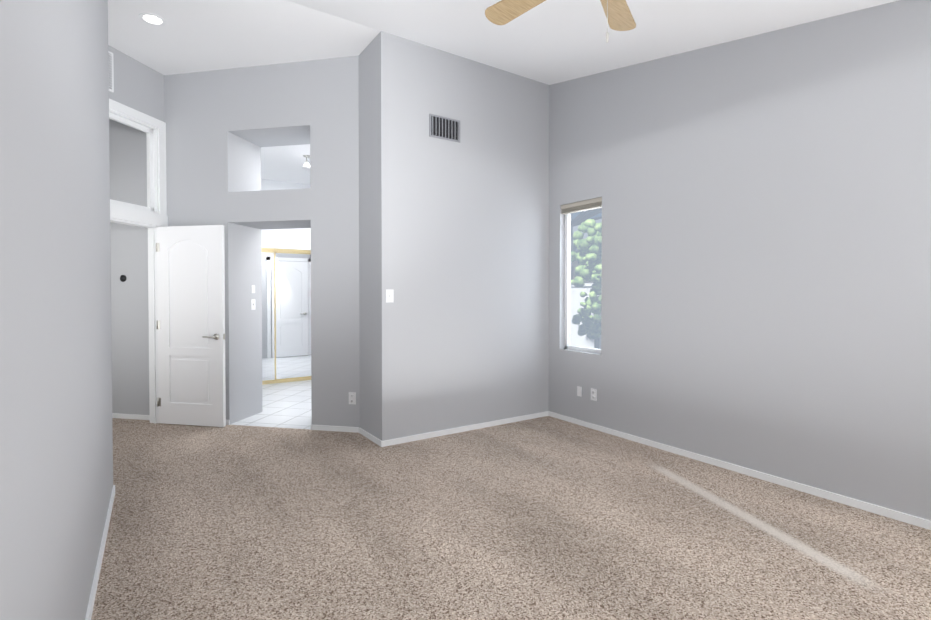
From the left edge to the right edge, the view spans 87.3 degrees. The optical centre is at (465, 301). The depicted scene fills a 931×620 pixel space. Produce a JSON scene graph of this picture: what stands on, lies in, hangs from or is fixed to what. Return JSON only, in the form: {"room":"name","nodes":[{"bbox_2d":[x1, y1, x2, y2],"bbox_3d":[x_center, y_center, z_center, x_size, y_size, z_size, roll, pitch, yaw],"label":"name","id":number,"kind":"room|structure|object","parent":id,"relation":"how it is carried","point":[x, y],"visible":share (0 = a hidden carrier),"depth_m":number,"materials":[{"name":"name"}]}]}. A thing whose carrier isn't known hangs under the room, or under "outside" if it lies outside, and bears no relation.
{"room":"empty bedroom","nodes":[
{"label":"empty bedroom","id":0,"kind":"room"},
{"bbox_2d":[0,0,112,619],"bbox_3d":[-1.747,-0.521,0.683,1.810,3.720,5.040,-1,1,-34],"label":"wall","id":1,"kind":"structure","parent":0,"point":[56,457],"depth_m":1.40,"materials":[{"name":"grey paint"}]},
{"bbox_2d":[85,485,114,619],"bbox_3d":[-1.031,1.307,1.196,0.106,0.050,5.052,-1,1,-34],"label":"baseboard","id":2,"kind":"structure","parent":1,"relation":"attached to","point":[101,552],"depth_m":2.38,"materials":[{"name":"white wood"}]},
{"bbox_2d":[120,275,125,281],"bbox_3d":[-3.686,-0.246,5.247,0.072,0.072,0.016,0,1,11],"label":"light switch","id":3,"kind":"object","parent":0,"point":[122,278],"visible":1,"depth_m":5.24,"materials":[{"name":"black plastic"}]},
{"bbox_2d":[109,112,153,211],"bbox_3d":[-3.318,-1.337,4.665,0.040,0.854,0.774,0,1,11],"label":"window","id":4,"kind":"structure","parent":0,"point":[150,164],"depth_m":4.97,"materials":[{"name":"white"}]},
{"bbox_2d":[108,45,163,121],"bbox_3d":[-3.377,-0.578,4.382,0.120,3.720,1.620,0,1,11],"label":"wall","id":5,"kind":"structure","parent":0,"point":[138,86],"depth_m":4.80,"materials":[{"name":"grey paint"}]},
{"bbox_2d":[108,51,113,92],"bbox_3d":[-3.306,-2.118,4.359,0.020,0.360,0.350,0,1,11],"label":"air vent","id":6,"kind":"object","parent":5,"relation":"attached to","point":[111,71],"visible":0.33,"depth_m":4.50,"materials":[{"name":"white"}]},
{"bbox_2d":[109,56,359,426],"bbox_3d":[-3.273,-0.591,5.228,3.479,3.720,3.479,-1,1,-34],"label":"wall","id":7,"kind":"structure","parent":0,"point":[223,126],"depth_m":5.00,"materials":[{"name":"grey paint"}]},
{"bbox_2d":[109,99,167,423],"bbox_3d":[-3.318,-0.295,4.681,0.176,3.145,1.000,0,1,11],"label":"door frame","id":8,"kind":"structure","parent":7,"relation":"attached to","point":[151,221],"depth_m":5.05,"materials":[{"name":"white wood"}]},
{"bbox_2d":[156,225,225,426],"bbox_3d":[-2.808,0.250,4.977,0.574,2.030,0.562,-1,1,-34],"label":"entry door","id":9,"kind":"structure","parent":7,"relation":"in","point":[190,324],"depth_m":4.96,"materials":[{"name":"white wood"}]},
{"bbox_2d":[112,413,359,432],"bbox_3d":[-3.280,1.245,5.191,4.612,0.050,0.012,0,1,11],"label":"baseboard","id":10,"kind":"structure","parent":7,"relation":"attached to","point":[313,427],"depth_m":4.82,"materials":[{"name":"white wood"}]},
{"bbox_2d":[251,285,254,292],"bbox_3d":[-2.350,-0.134,5.397,0.006,0.085,0.060,0,1,11],"label":"switch","id":11,"kind":"object","parent":7,"relation":"attached to","point":[252,288],"visible":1,"depth_m":5.39,"materials":[{"name":"white plastic"}]},
{"bbox_2d":[251,299,255,309],"bbox_3d":[-2.351,0.036,5.400,0.055,0.116,0.055,-1,1,-34],"label":"switch","id":12,"kind":"object","parent":7,"relation":"attached to","point":[253,306],"visible":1,"depth_m":5.39,"materials":[{"name":"white plastic"}]},
{"bbox_2d":[349,392,355,403],"bbox_3d":[-1.104,0.946,4.752,0.072,0.116,0.010,0,1,11],"label":"outlet","id":13,"kind":"object","parent":7,"relation":"attached to","point":[352,397],"visible":1,"depth_m":4.75,"materials":[{"name":"white plastic"}]},
{"bbox_2d":[230,380,311,428],"bbox_3d":[-2.355,1.288,5.600,5.380,0.050,3.750,-1,1,-34],"label":"floor","id":14,"kind":"structure","parent":0,"point":[286,404],"depth_m":5.79,"materials":[{"name":"white tile"}]},
{"bbox_2d":[261,144,309,184],"bbox_3d":[-1.566,-1.847,6.270,3.130,0.080,3.270,-1,1,-34],"label":"ceiling","id":15,"kind":"structure","parent":0,"point":[283,163],"depth_m":6.41,"materials":[{"name":"white paint"}]},
{"bbox_2d":[302,155,309,168],"bbox_3d":[-1.968,-1.729,6.046,0.110,0.150,0.110,-1,1,-34],"label":"pendant light","id":16,"kind":"object","parent":15,"relation":"attached to","point":[306,165],"visible":0.98,"depth_m":6.03,"materials":[{"name":"white glass"}]},
{"bbox_2d":[261,179,310,230],"bbox_3d":[-3.534,-0.619,7.032,5.880,3.720,0.150,-1,1,-34],"label":"wall","id":17,"kind":"structure","parent":0,"point":[266,184],"depth_m":7.42,"materials":[{"name":"white paint"}]},
{"bbox_2d":[261,248,310,384],"bbox_3d":[-2.876,0.221,7.357,1.600,2.030,0.062,-1,1,-34],"label":"mirrored closet doors","id":18,"kind":"structure","parent":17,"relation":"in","point":[286,315],"depth_m":7.45,"materials":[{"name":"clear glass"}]},
{"bbox_2d":[261,229,310,249],"bbox_3d":[-2.451,-0.943,7.611,3.130,0.290,0.080,-1,1,-34],"label":"wall","id":19,"kind":"structure","parent":17,"relation":"attached to","point":[285,239],"depth_m":7.38,"materials":[{"name":"white paint"}]},
{"bbox_2d":[358,31,548,440],"bbox_3d":[-0.080,-0.589,5.105,2.010,3.720,0.650,-1,1,-34],"label":"wall","id":20,"kind":"structure","parent":0,"point":[453,245],"depth_m":4.68,"materials":[{"name":"grey paint"}]},
{"bbox_2d":[359,428,377,443],"bbox_3d":[-0.899,1.255,4.539,0.012,0.050,0.510,-1,1,-34],"label":"baseboard","id":21,"kind":"structure","parent":20,"relation":"attached to","point":[361,431],"depth_m":4.53,"materials":[{"name":"white wood"}]},
{"bbox_2d":[386,289,393,302],"bbox_3d":[-0.669,-0.047,4.320,0.072,0.116,0.016,-1,1,-34],"label":"light switch","id":22,"kind":"object","parent":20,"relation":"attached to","point":[389,295],"visible":1,"depth_m":4.32,"materials":[{"name":"white plastic"}]},
{"bbox_2d":[429,114,459,142],"bbox_3d":[-0.191,-1.637,4.615,0.340,0.210,0.016,-1,1,-34],"label":"air vent","id":23,"kind":"object","parent":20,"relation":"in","point":[442,127],"visible":1,"depth_m":4.61,"materials":[{"name":"grey metal"}]},
{"bbox_2d":[377,411,548,446],"bbox_3d":[0.078,1.250,4.841,1.972,0.050,0.012,-1,1,-34],"label":"baseboard","id":24,"kind":"structure","parent":20,"relation":"attached to","point":[536,415],"depth_m":4.73,"materials":[{"name":"white wood"}]},
{"bbox_2d":[108,0,898,84],"bbox_3d":[-1.178,-1.962,3.342,6.030,1.081,8.870,-1,1,-34],"label":"ceiling","id":25,"kind":"structure","parent":0,"point":[549,42],"depth_m":4.04,"materials":[{"name":"white paint"}]},
{"bbox_2d":[139,13,165,25],"bbox_3d":[-2.611,-2.350,4.069,0.190,0.006,0.190,-1,1,-34],"label":"recessed light","id":26,"kind":"object","parent":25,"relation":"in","point":[152,19],"visible":1,"depth_m":4.07,"materials":[{"name":"white glass"}]},
{"bbox_2d":[485,0,635,42],"bbox_3d":[0.546,-1.509,2.178,1.248,0.731,1.253,-1,1,-34],"label":"ceiling fan","id":27,"kind":"object","parent":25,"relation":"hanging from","point":[619,16],"visible":1,"depth_m":2.56,"materials":[{"name":"beige wood"}]},
{"bbox_2d":[91,416,930,619],"bbox_3d":[-1.107,1.323,3.350,5.800,0.050,8.720,-1,1,-34],"label":"floor","id":28,"kind":"structure","parent":0,"point":[546,518],"depth_m":2.72,"materials":[{"name":"beige carpet"}]},
{"bbox_2d":[548,0,930,520],"bbox_3d":[1.268,-0.588,4.994,0.150,3.720,8.870,-1,1,-34],"label":"wall","id":29,"kind":"structure","parent":0,"point":[766,262],"depth_m":3.50,"materials":[{"name":"grey paint"}]},
{"bbox_2d":[577,386,581,396],"bbox_3d":[1.173,0.927,5.020,0.006,0.100,0.060,-1,1,-34],"label":"electrical outlet","id":30,"kind":"object","parent":29,"relation":"attached to","point":[579,390],"visible":1,"depth_m":5.01,"materials":[{"name":"white plastic"}]},
{"bbox_2d":[565,208,601,353],"bbox_3d":[1.256,-0.254,5.063,0.050,1.550,0.570,-1,1,-34],"label":"window","id":31,"kind":"structure","parent":29,"relation":"in","point":[568,283],"depth_m":5.18,"materials":[{"name":"white glass"}]},
{"bbox_2d":[561,197,601,213],"bbox_3d":[1.207,-0.979,5.019,0.058,0.093,0.562,-1,1,-34],"label":"blind headrail","id":32,"kind":"object","parent":31,"relation":"attached to","point":[589,204],"visible":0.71,"depth_m":5.00,"materials":[{"name":"beige"}]},
{"bbox_2d":[591,388,596,400],"bbox_3d":[1.277,0.930,4.861,0.010,0.116,0.072,-1,1,-34],"label":"electrical outlet","id":33,"kind":"object","parent":29,"relation":"attached to","point":[594,394],"visible":1,"depth_m":4.85,"materials":[{"name":"white plastic"}]},
{"bbox_2d":[549,411,930,529],"bbox_3d":[2.246,1.272,3.409,0.012,0.050,4.800,-1,1,-34],"label":"baseboard","id":34,"kind":"structure","parent":29,"relation":"attached to","point":[889,513],"depth_m":3.49,"materials":[{"name":"white wood"}]},
{"label":"outside","id":35,"kind":"structure","parent":0,"visible":0},
{"bbox_3d":[7.529,1.198,12.099,18.120,0.050,24.000,-1,1,-34],"label":"ground","id":36,"kind":"structure","parent":35,"visible":0},
{"bbox_2d":[570,283,600,348],"bbox_3d":[3.032,0.434,9.089,0.230,1.570,20.000,-1,1,-34],"label":"fence","id":37,"kind":"object","parent":36,"relation":"on","point":[578,338],"depth_m":10.02,"materials":[{"name":"grey"}]},
{"bbox_2d":[571,219,601,348],"bbox_3d":[2.288,-0.085,8.295,1.293,2.638,1.419,-1,1,-34],"label":"tree","id":38,"kind":"object","parent":36,"relation":"on","point":[589,276],"depth_m":8.21,"materials":[{"name":"green plant"}]},
{"bbox_2d":[571,208,601,279],"bbox_3d":[3.171,-2.153,14.714,5.211,6.599,5.613,-1,1,-34],"label":"tree","id":39,"kind":"object","parent":36,"relation":"on","point":[582,217],"depth_m":14.67,"materials":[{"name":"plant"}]},
{"bbox_2d":[573,219,601,282],"bbox_3d":[6.470,-1.320,20.970,7.200,4.710,21.000,-1,1,-34],"label":"house","id":40,"kind":"structure","parent":36,"relation":"on","point":[576,251],"depth_m":18.96,"materials":[{"name":"beige paint"}]}
]}

